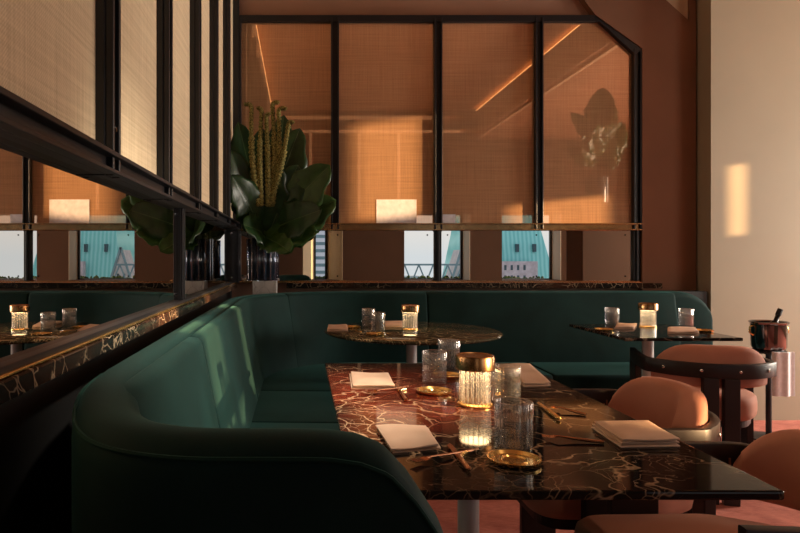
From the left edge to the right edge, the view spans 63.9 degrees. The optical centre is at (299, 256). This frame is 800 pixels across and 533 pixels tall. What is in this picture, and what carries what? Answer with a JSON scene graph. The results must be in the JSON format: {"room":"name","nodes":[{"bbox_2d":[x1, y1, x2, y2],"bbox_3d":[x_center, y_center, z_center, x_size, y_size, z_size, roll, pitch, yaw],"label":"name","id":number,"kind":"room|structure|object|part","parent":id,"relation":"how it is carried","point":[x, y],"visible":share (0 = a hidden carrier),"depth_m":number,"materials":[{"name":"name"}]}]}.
{"room":"restaurant","nodes":[
{"label":"restaurant","id":0,"kind":"room"},
{"bbox_2d":[0,291,231,532],"bbox_3d":[-0.709,-0.620,1.780,0.383,3.600,5.960,0,0,0],"label":"wall","id":1,"kind":"structure","parent":0,"point":[36,424],"depth_m":1.28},
{"bbox_2d":[0,0,94,138],"bbox_3d":[-0.507,-1.330,1.250,0.012,2.180,0.620,0,0,0],"label":"panel","id":2,"kind":"object","parent":1,"relation":"attached to","point":[47,47],"visible":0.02,"depth_m":1.27,"materials":[{"name":"beige fabric"}]},
{"bbox_2d":[0,137,177,361],"bbox_3d":[-0.506,-0.013,1.455,0.013,0.385,2.310,0,0,0],"label":"wall mirror","id":3,"kind":"object","parent":1,"relation":"attached to","point":[81,252],"visible":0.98,"depth_m":1.38,"materials":[{"name":"clear glass"}]},
{"bbox_2d":[0,282,236,404],"bbox_3d":[-0.489,0.210,2.500,0.047,0.044,4.400,0,0,0],"label":"wall ledge","id":4,"kind":"object","parent":1,"relation":"attached to","point":[18,381],"visible":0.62,"depth_m":1.36,"materials":[{"name":"stone"}]},
{"bbox_2d":[0,0,239,373],"bbox_3d":[-0.480,-1.113,2.520,0.065,2.615,4.440,0,0,0],"label":"panel frame","id":5,"kind":"object","parent":1,"relation":"attached to","point":[22,122],"visible":0.89,"depth_m":2.15,"materials":[{"name":"black metal"}]},
{"bbox_3d":[-0.496,0.186,2.510,0.033,0.017,4.420,0,0,0],"label":"rail","id":6,"kind":"part","parent":5,"relation":"part of","materials":[{"name":"black metal"}]},
{"bbox_3d":[-0.480,-0.230,2.510,0.065,0.054,4.420,0,0,0],"label":"rail","id":7,"kind":"part","parent":5,"relation":"part of","materials":[{"name":"black metal"}]},
{"bbox_3d":[-0.484,-1.113,4.720,0.058,2.615,0.040,0,0,0],"label":"corner post","id":8,"kind":"part","parent":5,"relation":"part of","materials":[{"name":"black metal"}]},
{"bbox_2d":[121,0,156,174],"bbox_3d":[-0.507,-1.330,1.910,0.012,2.180,0.620,0,0,0],"label":"panel","id":9,"kind":"object","parent":1,"relation":"attached to","point":[138,17],"visible":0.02,"depth_m":1.97,"materials":[{"name":"beige fabric"}]},
{"bbox_2d":[173,0,189,193],"bbox_3d":[-0.507,-1.330,2.570,0.012,2.180,0.620,0,0,0],"label":"panel","id":10,"kind":"object","parent":1,"relation":"attached to","point":[181,8],"visible":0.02,"depth_m":2.66,"materials":[{"name":"beige fabric"}]},
{"bbox_2d":[202,0,208,204],"bbox_3d":[-0.507,-1.330,3.210,0.012,2.180,0.580,0,0,0],"label":"panel","id":11,"kind":"object","parent":1,"relation":"attached to","point":[205,3],"visible":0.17,"depth_m":3.34,"materials":[{"name":"beige fabric"}]},
{"bbox_2d":[185,211,231,296],"bbox_3d":[-0.506,-0.013,3.683,0.013,0.385,2.035,0,0,0],"label":"wall mirror","id":12,"kind":"object","parent":1,"relation":"attached to","point":[208,244],"visible":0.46,"depth_m":3.37,"materials":[{"name":"clear glass"}]},
{"bbox_2d":[219,0,222,212],"bbox_3d":[-0.507,-1.330,3.825,0.012,2.180,0.570,0,0,0],"label":"panel","id":13,"kind":"object","parent":1,"relation":"attached to","point":[220,1],"visible":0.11,"depth_m":4.02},
{"bbox_2d":[231,0,232,217],"bbox_3d":[-0.507,-1.330,4.425,0.012,2.180,0.550,0,0,0],"label":"panel","id":14,"kind":"object","parent":1,"relation":"attached to","point":[231,0],"visible":0.11,"depth_m":4.61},
{"bbox_2d":[232,0,637,297],"bbox_3d":[2.750,-0.620,4.881,6.700,3.600,0.238,0,0,0],"label":"wall","id":15,"kind":"structure","parent":0,"point":[246,7],"depth_m":4.76,"materials":[{"name":"paint"}]},
{"bbox_2d":[242,23,330,222],"bbox_3d":[-0.104,-1.010,4.751,0.692,1.540,0.014,0,0,0],"label":"glass panel","id":16,"kind":"object","parent":15,"relation":"attached to","point":[288,63],"visible":0.5,"depth_m":4.74,"materials":[{"name":"brown glass"}]},
{"bbox_2d":[241,230,433,280],"bbox_3d":[0.282,-0.010,4.748,1.453,0.380,0.019,0,0,0],"label":"glass panel","id":17,"kind":"object","parent":15,"relation":"attached to","point":[330,255],"visible":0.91,"depth_m":4.74,"materials":[{"name":"clear glass"}]},
{"bbox_2d":[339,23,432,222],"bbox_3d":[0.648,-1.010,4.751,0.733,1.540,0.014,0,0,0],"label":"glass panel","id":18,"kind":"object","parent":15,"relation":"attached to","point":[386,69],"visible":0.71,"depth_m":4.74,"materials":[{"name":"brown glass"}]},
{"bbox_2d":[376,199,416,222],"bbox_3d":[0.726,-0.343,4.742,0.302,0.179,0.002,0,0,0],"label":"paper sheet","id":19,"kind":"object","parent":18,"relation":"attached to","point":[387,210],"visible":1,"depth_m":4.74,"materials":[{"name":"white paper"}]},
{"bbox_2d":[239,15,641,282],"bbox_3d":[1.028,-0.807,4.729,3.055,2.005,0.058,0,0,0],"label":"panel frame","id":20,"kind":"object","parent":15,"relation":"attached to","point":[635,226],"visible":0.91,"depth_m":4.71,"materials":[{"name":"black metal"}]},
{"bbox_3d":[0.873,-1.785,4.734,2.745,0.050,0.048,0,0,0],"label":"rail","id":21,"kind":"part","parent":20,"relation":"part of","materials":[{"name":"black metal"}]},
{"bbox_3d":[1.028,0.188,4.739,3.055,0.015,0.038,0,0,0],"label":"rail","id":22,"kind":"part","parent":20,"relation":"part of","materials":[{"name":"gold metal"}]},
{"bbox_3d":[1.028,-0.225,4.729,3.055,0.054,0.058,0,0,0],"label":"rail","id":23,"kind":"part","parent":20,"relation":"part of","materials":[{"name":"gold metal"}]},
{"bbox_2d":[287,282,661,287],"bbox_3d":[1.300,0.211,4.724,2.800,0.048,0.068,0,0,0],"label":"wall ledge","id":24,"kind":"object","parent":15,"relation":"attached to","point":[289,284],"visible":0.96,"depth_m":4.69,"materials":[{"name":"stone"}]},
{"bbox_2d":[443,23,533,222],"bbox_3d":[1.413,-1.010,4.751,0.715,1.540,0.014,0,0,0],"label":"glass panel","id":25,"kind":"object","parent":15,"relation":"attached to","point":[488,68],"visible":1,"depth_m":4.74,"materials":[{"name":"brown glass"}]},
{"bbox_2d":[443,214,454,222],"bbox_3d":[1.123,-0.286,4.742,0.095,0.067,0.002,0,0,0],"label":"paper sheet","id":26,"kind":"object","parent":25,"relation":"attached to","point":[447,218],"visible":1,"depth_m":4.74,"materials":[{"name":"white paper"}]},
{"bbox_2d":[442,230,631,280],"bbox_3d":[1.780,-0.010,4.748,1.438,0.380,0.019,0,0,0],"label":"glass panel","id":27,"kind":"object","parent":15,"relation":"attached to","point":[467,255],"visible":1,"depth_m":4.74,"materials":[{"name":"clear glass"}]},
{"bbox_2d":[544,23,630,222],"bbox_3d":[2.158,-1.010,4.751,0.695,1.540,0.014,0,0,0],"label":"glass panel","id":28,"kind":"object","parent":15,"relation":"attached to","point":[587,72],"visible":0.94,"depth_m":4.74,"materials":[{"name":"brown glass"}]},
{"bbox_2d":[579,0,695,289],"bbox_3d":[2.353,-0.620,4.731,1.205,3.600,0.061,0,0,0],"label":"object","id":29,"kind":"structure","parent":15,"relation":"attached to","point":[666,38],"depth_m":4.70,"materials":[{"name":"brown paint"}]},
{"bbox_2d":[667,0,687,18],"bbox_3d":[2.603,-2.090,4.728,0.605,0.660,0.015,0,0,0],"label":"trim","id":30,"kind":"structure","parent":15,"relation":"attached to","point":[681,6],"depth_m":4.72,"materials":[{"name":"beige paint"}]},
{"bbox_2d":[427,420,799,532],"bbox_3d":[2.600,1.210,2.000,7.000,0.060,6.400,0,0,0],"label":"floor","id":31,"kind":"structure","parent":0,"point":[495,516],"depth_m":2.91,"materials":[{"name":"red carpet"}]},
{"bbox_2d":[71,291,720,532],"bbox_3d":[1.230,0.712,2.685,3.360,0.937,3.730,0,0,0],"label":"banquette","id":32,"kind":"object","parent":31,"relation":"on","point":[226,422],"visible":0.79,"depth_m":1.55,"materials":[{"name":"green fabric"}]},
{"bbox_2d":[124,337,218,427],"bbox_3d":[-0.281,0.498,1.528,0.139,0.504,0.855,0,0,0],"label":"cushion","id":33,"kind":"object","parent":32,"relation":"on","point":[173,386],"depth_m":1.53,"materials":[{"name":"green fabric"}]},
{"bbox_2d":[189,306,257,427],"bbox_3d":[-0.281,0.498,2.575,0.139,0.504,1.220,0,0,0],"label":"cushion","id":34,"kind":"object","parent":32,"relation":"on","point":[222,335],"depth_m":2.44,"materials":[{"name":"green fabric"}]},
{"bbox_2d":[232,294,297,397],"bbox_3d":[-0.230,0.498,3.706,0.246,0.504,1.049,0,0,12],"label":"cushion","id":35,"kind":"object","parent":32,"relation":"on","point":[270,321],"depth_m":3.89,"materials":[{"name":"green fabric"}]},
{"bbox_2d":[252,391,336,422],"bbox_3d":[0.011,0.785,3.080,0.512,0.130,0.640,0,0,0],"label":"seat cushion","id":36,"kind":"object","parent":32,"relation":"on","point":[270,406],"depth_m":3.02,"materials":[{"name":"green fabric"}]},
{"bbox_2d":[250,422,338,429],"bbox_3d":[0.011,0.785,2.405,0.512,0.130,0.690,0,0,0],"label":"seat cushion","id":37,"kind":"object","parent":32,"relation":"on","point":[320,425],"depth_m":2.70,"materials":[{"name":"green fabric"}]},
{"bbox_2d":[261,362,366,390],"bbox_3d":[0.118,0.785,3.877,0.726,0.130,0.935,0,0,0],"label":"seat cushion","id":38,"kind":"object","parent":32,"relation":"on","point":[304,376],"depth_m":3.74,"materials":[{"name":"green fabric"}]},
{"bbox_2d":[285,292,428,366],"bbox_3d":[0.388,0.498,4.331,1.021,0.504,0.242,0,0,-12],"label":"cushion","id":39,"kind":"object","parent":32,"relation":"on","point":[307,314],"depth_m":4.32,"materials":[{"name":"green fabric"}]},
{"bbox_2d":[368,362,552,378],"bbox_3d":[1.005,0.785,4.089,1.090,0.130,0.512,0,0,0],"label":"seat cushion","id":40,"kind":"object","parent":32,"relation":"on","point":[541,370],"depth_m":4.19,"materials":[{"name":"green fabric"}]},
{"bbox_2d":[360,290,706,305],"bbox_3d":[1.700,0.715,4.633,2.500,0.930,0.135,0,0,0],"label":"trim","id":41,"kind":"structure","parent":32,"relation":"attached to","point":[702,295],"depth_m":4.69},
{"bbox_2d":[427,292,680,362],"bbox_3d":[1.758,0.498,4.380,1.725,0.504,0.139,0,0,0],"label":"cushion","id":42,"kind":"object","parent":32,"relation":"on","point":[534,327],"depth_m":4.37,"materials":[{"name":"green fabric"}]},
{"bbox_2d":[528,362,641,388],"bbox_3d":[2.110,0.785,4.089,1.100,0.130,0.512,0,0,0],"label":"seat cushion","id":43,"kind":"object","parent":32,"relation":"on","point":[575,375],"depth_m":3.91,"materials":[{"name":"green fabric"}]},
{"bbox_2d":[324,321,502,362],"bbox_3d":[0.655,0.805,3.700,1.024,0.750,1.024,0,0,0],"label":"dining table","id":44,"kind":"object","parent":31,"relation":"on","point":[428,333],"visible":0.62,"depth_m":3.54,"materials":[{"name":"stone"}]},
{"bbox_2d":[327,324,347,330],"bbox_3d":[0.224,0.421,3.768,0.121,0.017,0.268,0,0,3],"label":"napkin","id":45,"kind":"object","parent":44,"relation":"on","point":[331,327],"visible":1,"depth_m":3.69,"materials":[{"name":"fabric"}]},
{"bbox_2d":[347,325,360,328],"bbox_3d":[0.315,0.425,3.816,0.110,0.010,0.110,0,0,0],"label":"coaster","id":46,"kind":"object","parent":44,"relation":"on","point":[349,326],"visible":0.81,"depth_m":3.80,"materials":[{"name":"gold metal"}]},
{"bbox_2d":[362,308,374,324],"bbox_3d":[0.427,0.376,3.926,0.085,0.108,0.085,0,0,0],"label":"tumbler","id":47,"kind":"object","parent":44,"relation":"on","point":[374,308],"visible":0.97,"depth_m":3.92,"materials":[{"name":"clear glass"}]},
{"bbox_2d":[365,332,384,335],"bbox_3d":[0.413,0.425,3.473,0.110,0.010,0.110,0,0,0],"label":"coaster","id":48,"kind":"object","parent":44,"relation":"on","point":[366,333],"visible":1,"depth_m":3.46,"materials":[{"name":"gold metal"}]},
{"bbox_2d":[371,312,384,330],"bbox_3d":[0.453,0.376,3.661,0.085,0.108,0.085,0,0,0],"label":"tumbler","id":49,"kind":"object","parent":44,"relation":"on","point":[371,312],"visible":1,"depth_m":3.65,"materials":[{"name":"clear glass"}]},
{"bbox_2d":[383,321,403,326],"bbox_3d":[0.598,0.421,3.981,0.137,0.017,0.292,0,0,6],"label":"napkin","id":50,"kind":"object","parent":44,"relation":"on","point":[387,323],"visible":0.88,"depth_m":3.91,"materials":[{"name":"fabric"}]},
{"bbox_2d":[400,304,419,329],"bbox_3d":[0.652,0.357,3.737,0.112,0.146,0.112,0,0,0],"label":"table lamp","id":51,"kind":"object","parent":44,"relation":"on","point":[408,308],"visible":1,"depth_m":3.70,"materials":[{"name":"gold metal"}]},
{"bbox_3d":[0.652,0.373,3.737,0.090,0.096,0.090,0,0,0],"label":"glass","id":52,"kind":"part","parent":51,"relation":"part of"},
{"bbox_2d":[325,363,783,532],"bbox_3d":[0.496,0.805,1.856,0.792,0.750,1.398,0,0,0],"label":"dining table","id":53,"kind":"object","parent":31,"relation":"on","point":[569,469],"visible":0.69,"depth_m":1.44,"materials":[{"name":"stone"}]},
{"bbox_2d":[349,371,394,388],"bbox_3d":[0.243,0.421,2.175,0.151,0.017,0.245,0,0,0],"label":"napkin","id":54,"kind":"object","parent":53,"relation":"on","point":[358,380],"visible":0.99,"depth_m":2.11,"materials":[{"name":"fabric"}]},
{"bbox_2d":[366,385,408,392],"bbox_3d":[0.283,0.423,2.012,0.193,0.013,0.020,0,0,-41],"label":"fork","id":55,"kind":"object","parent":53,"relation":"on","point":[405,386],"visible":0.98,"depth_m":2.01,"materials":[{"name":"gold metal"}]},
{"bbox_2d":[394,383,407,400],"bbox_3d":[0.318,0.424,1.992,0.014,0.008,0.248,0,0,2],"label":"knife","id":56,"kind":"object","parent":53,"relation":"on","point":[401,392],"visible":0.99,"depth_m":1.94,"materials":[{"name":"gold metal"}]},
{"bbox_3d":[0.316,0.424,1.930,0.012,0.008,0.124,0,0,2],"label":"handle","id":57,"kind":"part","parent":56,"relation":"part of","materials":[{"name":"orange metal"}]},
{"bbox_2d":[376,424,440,452],"bbox_3d":[0.254,0.421,1.476,0.132,0.017,0.203,0,0,0],"label":"napkin","id":58,"kind":"object","parent":53,"relation":"on","point":[400,438],"visible":1,"depth_m":1.45,"materials":[{"name":"fabric"}]},
{"bbox_2d":[416,386,451,395],"bbox_3d":[0.424,0.425,1.992,0.110,0.010,0.110,0,0,0],"label":"coaster","id":59,"kind":"object","parent":53,"relation":"on","point":[426,390],"visible":1,"depth_m":2.00,"materials":[{"name":"gold metal"}]},
{"bbox_2d":[422,350,446,383],"bbox_3d":[0.459,0.376,2.150,0.085,0.108,0.085,0,0,0],"label":"tumbler","id":60,"kind":"object","parent":53,"relation":"on","point":[427,362],"visible":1,"depth_m":2.15,"materials":[{"name":"clear glass"}]},
{"bbox_2d":[410,448,478,462],"bbox_3d":[0.314,0.423,1.346,0.191,0.013,0.020,0,0,-32],"label":"fork","id":61,"kind":"object","parent":53,"relation":"on","point":[422,459],"visible":0.99,"depth_m":1.33,"materials":[{"name":"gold metal"}]},
{"bbox_2d":[430,371,461,378],"bbox_3d":[0.523,0.425,2.257,0.110,0.010,0.110,0,0,0],"label":"coaster","id":62,"kind":"object","parent":53,"relation":"on","point":[439,374],"visible":0.91,"depth_m":2.26,"materials":[{"name":"gold metal"}]},
{"bbox_2d":[438,339,459,367],"bbox_3d":[0.577,0.376,2.441,0.085,0.108,0.085,0,0,0],"label":"tumbler","id":63,"kind":"object","parent":53,"relation":"on","point":[444,349],"visible":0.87,"depth_m":2.44,"materials":[{"name":"clear glass"}]},
{"bbox_2d":[447,443,471,470],"bbox_3d":[0.337,0.424,1.344,0.014,0.008,0.179,0,0,1],"label":"knife","id":64,"kind":"object","parent":53,"relation":"on","point":[451,447],"visible":1,"depth_m":1.31,"materials":[{"name":"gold metal"}]},
{"bbox_3d":[0.338,0.424,1.389,0.013,0.002,0.090,0,0,-1],"label":"blade","id":65,"kind":"part","parent":64,"relation":"part of","materials":[{"name":"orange metal"}]},
{"bbox_3d":[0.337,0.424,1.299,0.012,0.008,0.090,0,0,1],"label":"handle","id":66,"kind":"part","parent":64,"relation":"part of","materials":[{"name":"orange metal"}]},
{"bbox_2d":[460,450,468,456],"bbox_3d":[0.350,0.425,1.355,0.009,0.008,0.048,0,0,38],"label":"chopstick rest","id":67,"kind":"object","parent":53,"relation":"on","point":[465,453],"visible":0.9,"depth_m":1.36,"materials":[{"name":"gold metal"}]},
{"bbox_2d":[455,352,494,408],"bbox_3d":[0.508,0.357,1.830,0.112,0.146,0.112,0,0,0],"label":"table lamp","id":68,"kind":"object","parent":53,"relation":"on","point":[479,362],"visible":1,"depth_m":1.79,"materials":[{"name":"gold metal"}]},
{"bbox_2d":[462,398,487,404],"bbox_3d":[0.508,0.420,1.830,0.072,0.002,0.072,0,0,-39],"label":"lamp base","id":69,"kind":"object","parent":68,"relation":"attached to","point":[470,401],"depth_m":1.83,"materials":[{"name":"gold metal"}]},
{"bbox_3d":[0.508,0.373,1.830,0.090,0.096,0.090,0,0,0],"label":"glass","id":70,"kind":"part","parent":68,"relation":"part of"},
{"bbox_2d":[491,363,520,403],"bbox_3d":[0.611,0.376,1.868,0.085,0.108,0.085,0,0,0],"label":"tumbler","id":71,"kind":"object","parent":53,"relation":"on","point":[496,363],"visible":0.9,"depth_m":1.86,"materials":[{"name":"clear glass"}]},
{"bbox_2d":[494,397,533,451],"bbox_3d":[0.478,0.376,1.411,0.085,0.108,0.085,0,0,0],"label":"tumbler","id":72,"kind":"object","parent":53,"relation":"on","point":[495,401],"visible":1,"depth_m":1.40,"materials":[{"name":"clear glass"}]},
{"bbox_2d":[487,449,541,468],"bbox_3d":[0.449,0.425,1.321,0.110,0.010,0.110,0,0,0],"label":"coaster","id":73,"kind":"object","parent":53,"relation":"on","point":[508,458],"visible":1,"depth_m":1.32,"materials":[{"name":"gold metal"}]},
{"bbox_2d":[497,363,550,386],"bbox_3d":[0.803,0.421,2.286,0.131,0.017,0.425,0,0,10],"label":"napkin","id":74,"kind":"object","parent":53,"relation":"on","point":[530,376],"visible":0.94,"depth_m":2.23,"materials":[{"name":"fabric"}]},
{"bbox_2d":[537,402,560,419],"bbox_3d":[0.687,0.424,1.747,0.014,0.008,0.192,0,0,5],"label":"knife","id":75,"kind":"object","parent":53,"relation":"on","point":[549,411],"visible":1,"depth_m":1.71,"materials":[{"name":"gold metal"}]},
{"bbox_3d":[0.691,0.424,1.795,0.013,0.002,0.096,0,0,4],"label":"blade","id":76,"kind":"part","parent":75,"relation":"part of","materials":[{"name":"gold metal"}]},
{"bbox_3d":[0.683,0.424,1.700,0.012,0.008,0.096,0,0,5],"label":"handle","id":77,"kind":"part","parent":75,"relation":"part of","materials":[{"name":"gold metal"}]},
{"bbox_2d":[551,405,585,415],"bbox_3d":[0.741,0.423,1.737,0.020,0.013,0.094,0,0,-44],"label":"fork","id":78,"kind":"object","parent":53,"relation":"on","point":[553,406],"visible":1,"depth_m":1.73,"materials":[{"name":"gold metal"}]},
{"bbox_2d":[541,434,603,443],"bbox_3d":[0.634,0.423,1.464,0.134,0.013,0.020,0,0,14],"label":"fork","id":79,"kind":"object","parent":53,"relation":"on","point":[543,435],"visible":1,"depth_m":1.46,"materials":[{"name":"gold metal"}]},
{"bbox_2d":[591,420,679,447],"bbox_3d":[0.801,0.418,1.506,0.155,0.024,0.175,0,0,0],"label":"napkin","id":80,"kind":"object","parent":53,"relation":"on","point":[624,433],"visible":1,"depth_m":1.46,"materials":[{"name":"fabric"}]},
{"bbox_2d":[517,377,720,532],"bbox_3d":[1.048,0.805,2.160,0.657,0.750,0.593,0,0,0],"label":"barrel chair","id":81,"kind":"object","parent":31,"relation":"on","point":[680,409],"visible":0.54,"depth_m":2.04,"materials":[{"name":"pink fabric"}]},
{"bbox_3d":[0.915,0.880,2.426,0.130,0.600,0.032,0,0,0],"label":"leg","id":82,"kind":"part","parent":81,"relation":"part of","materials":[{"name":"brown wood"}]},
{"bbox_3d":[0.915,0.880,1.894,0.130,0.600,0.032,0,0,0],"label":"leg","id":83,"kind":"part","parent":81,"relation":"part of","materials":[{"name":"brown wood"}]},
{"bbox_3d":[0.998,0.822,2.160,0.500,0.036,0.457,0,0,0],"label":"seat frame","id":84,"kind":"part","parent":81,"relation":"part of","materials":[{"name":"brown wood"}]},
{"bbox_3d":[0.998,0.746,2.160,0.555,0.119,0.508,0,0,0],"label":"seat","id":85,"kind":"part","parent":81,"relation":"part of","materials":[{"name":"pink fabric"}]},
{"bbox_3d":[1.244,0.532,2.160,0.192,0.205,0.515,0,0,0],"label":"backrest","id":86,"kind":"part","parent":81,"relation":"part of","materials":[{"name":"pink fabric"}]},
{"bbox_3d":[1.357,0.880,2.116,0.040,0.600,0.068,0,0,0],"label":"leg","id":87,"kind":"part","parent":81,"relation":"part of","materials":[{"name":"brown wood"}]},
{"bbox_2d":[569,324,742,375],"bbox_3d":[2.040,0.805,3.695,0.630,0.750,0.700,0,0,0],"label":"dining table","id":88,"kind":"object","parent":31,"relation":"on","point":[647,336],"visible":0.5,"depth_m":3.54,"materials":[{"name":"stone"}]},
{"bbox_2d":[594,328,613,330],"bbox_3d":[1.778,0.425,3.686,0.110,0.010,0.110,0,0,0],"label":"coaster","id":89,"kind":"object","parent":88,"relation":"on","point":[597,329],"visible":1,"depth_m":3.68,"materials":[{"name":"gold metal"}]},
{"bbox_2d":[605,307,619,324],"bbox_3d":[1.973,0.376,3.984,0.085,0.108,0.085,0,0,0],"label":"tumbler","id":90,"kind":"object","parent":88,"relation":"on","point":[605,307],"visible":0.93,"depth_m":3.99,"materials":[{"name":"clear glass"}]},
{"bbox_2d":[614,323,636,328],"bbox_3d":[1.997,0.421,3.866,0.108,0.017,0.310,0,0,32],"label":"napkin","id":91,"kind":"object","parent":88,"relation":"on","point":[619,325],"visible":1,"depth_m":3.79,"materials":[{"name":"fabric"}]},
{"bbox_2d":[638,303,657,327],"bbox_3d":[2.138,0.357,3.870,0.112,0.146,0.112,0,0,0],"label":"table lamp","id":92,"kind":"object","parent":88,"relation":"on","point":[641,306],"visible":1,"depth_m":3.83,"materials":[{"name":"gold metal"}]},
{"bbox_2d":[667,326,698,333],"bbox_3d":[2.213,0.421,3.641,0.154,0.017,0.367,0,0,30],"label":"napkin","id":93,"kind":"object","parent":88,"relation":"on","point":[678,329],"visible":1,"depth_m":3.56,"materials":[{"name":"fabric"}]},
{"bbox_2d":[678,308,693,325],"bbox_3d":[2.405,0.376,3.926,0.085,0.108,0.085,0,0,0],"label":"tumbler","id":94,"kind":"object","parent":88,"relation":"on","point":[678,308],"visible":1,"depth_m":3.94,"materials":[{"name":"clear glass"}]},
{"bbox_2d":[697,329,713,331],"bbox_3d":[2.326,0.425,3.636,0.110,0.010,0.110,0,0,0],"label":"coaster","id":95,"kind":"object","parent":88,"relation":"on","point":[699,330],"visible":0.84,"depth_m":3.63,"materials":[{"name":"gold metal"}]},
{"bbox_2d":[574,429,799,532],"bbox_3d":[1.044,0.805,1.460,0.657,0.750,0.593,0,0,0],"label":"barrel chair","id":96,"kind":"object","parent":31,"relation":"on","point":[773,458],"visible":0.64,"depth_m":1.62,"materials":[{"name":"pink fabric"}]},
{"bbox_3d":[0.910,0.880,1.726,0.130,0.600,0.032,0,0,0],"label":"leg","id":97,"kind":"part","parent":96,"relation":"part of","materials":[{"name":"brown wood"}]},
{"bbox_3d":[0.993,0.746,1.460,0.555,0.119,0.508,0,0,0],"label":"seat","id":98,"kind":"part","parent":96,"relation":"part of","materials":[{"name":"pink fabric"}]},
{"bbox_3d":[1.239,0.532,1.460,0.192,0.205,0.515,0,0,0],"label":"backrest","id":99,"kind":"part","parent":96,"relation":"part of","materials":[{"name":"pink fabric"}]},
{"bbox_2d":[630,344,776,506],"bbox_3d":[2.089,0.805,3.308,0.593,0.750,0.657,0,0,15],"label":"barrel chair","id":100,"kind":"object","parent":31,"relation":"on","point":[727,376],"visible":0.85,"depth_m":3.03,"materials":[{"name":"pink fabric"}]},
{"bbox_3d":[1.866,0.880,3.506,0.032,0.600,0.130,0,0,15],"label":"leg","id":101,"kind":"part","parent":100,"relation":"part of","materials":[{"name":"brown wood"}]},
{"bbox_3d":[2.102,0.746,3.357,0.508,0.119,0.555,0,0,15],"label":"seat","id":102,"kind":"part","parent":100,"relation":"part of","materials":[{"name":"pink fabric"}]},
{"bbox_3d":[2.038,0.532,3.119,0.515,0.205,0.192,0,0,15],"label":"backrest","id":103,"kind":"part","parent":100,"relation":"part of","materials":[{"name":"pink fabric"}]},
{"bbox_3d":[1.966,0.880,3.021,0.068,0.600,0.040,0,0,15],"label":"leg","id":104,"kind":"part","parent":100,"relation":"part of","materials":[{"name":"brown wood"}]},
{"bbox_3d":[2.051,0.880,2.999,0.068,0.600,0.040,0,0,15],"label":"leg","id":105,"kind":"part","parent":100,"relation":"part of","materials":[{"name":"brown wood"}]},
{"bbox_3d":[2.102,0.822,3.357,0.457,0.036,0.500,0,0,15],"label":"seat frame","id":106,"kind":"part","parent":100,"relation":"part of","materials":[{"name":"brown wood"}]},
{"bbox_3d":[2.380,0.880,3.368,0.032,0.600,0.130,0,0,15],"label":"leg","id":107,"kind":"part","parent":100,"relation":"part of","materials":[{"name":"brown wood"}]},
{"bbox_2d":[748,320,789,439],"bbox_3d":[3.050,0.799,4.100,0.261,0.762,0.259,0,0,0],"label":"wine cooler","id":108,"kind":"object","parent":31,"relation":"on","point":[766,338],"visible":0.81,"depth_m":4.05,"materials":[{"name":"metal"}]},
{"bbox_2d":[769,308,782,322],"bbox_3d":[3.074,0.452,4.100,0.135,0.234,0.072,0,0,0],"label":"wine bottle","id":109,"kind":"object","parent":108,"relation":"in","point":[779,311],"visible":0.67,"depth_m":4.09,"materials":[{"name":"black glass"}]},
{"bbox_2d":[772,352,794,396],"bbox_3d":[3.061,0.741,3.981,0.132,0.278,0.039,0,0,0],"label":"towel","id":110,"kind":"object","parent":108,"relation":"hanging from","point":[783,384],"visible":0.94,"depth_m":3.97,"materials":[{"name":"fabric"}]},
{"bbox_3d":[-0.028,0.750,4.225,0.955,0.860,1.050,0,0,0],"label":"trim","id":111,"kind":"structure","parent":31,"relation":"on","visible":0},
{"bbox_2d":[253,280,276,294],"bbox_3d":[-0.250,0.245,4.525,0.170,0.150,0.170,0,0,0],"label":"marble block","id":112,"kind":"object","parent":111,"relation":"on","point":[259,287],"visible":0.42,"depth_m":4.44,"materials":[{"name":"white stone"}]},
{"bbox_2d":[247,238,275,280],"bbox_3d":[-0.275,0.020,4.530,0.224,0.300,0.219,0,0,0],"label":"vase","id":113,"kind":"object","parent":112,"relation":"on","point":[261,265],"visible":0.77,"depth_m":4.45,"materials":[{"name":"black glass"}]},
{"bbox_2d":[231,100,335,253],"bbox_3d":[-0.127,-0.463,4.403,0.764,1.205,0.406,0,0,0],"label":"arrangement","id":114,"kind":"object","parent":113,"relation":"in","point":[274,191],"visible":0.99,"depth_m":4.35,"materials":[{"name":"green plant"}]},
{"bbox_2d":[696,0,799,419],"bbox_3d":[4.534,-0.380,4.655,3.132,3.120,0.210,0,0,0],"label":"wall","id":115,"kind":"structure","parent":0,"point":[748,51],"depth_m":4.55,"materials":[{"name":"beige paint"}]}
]}

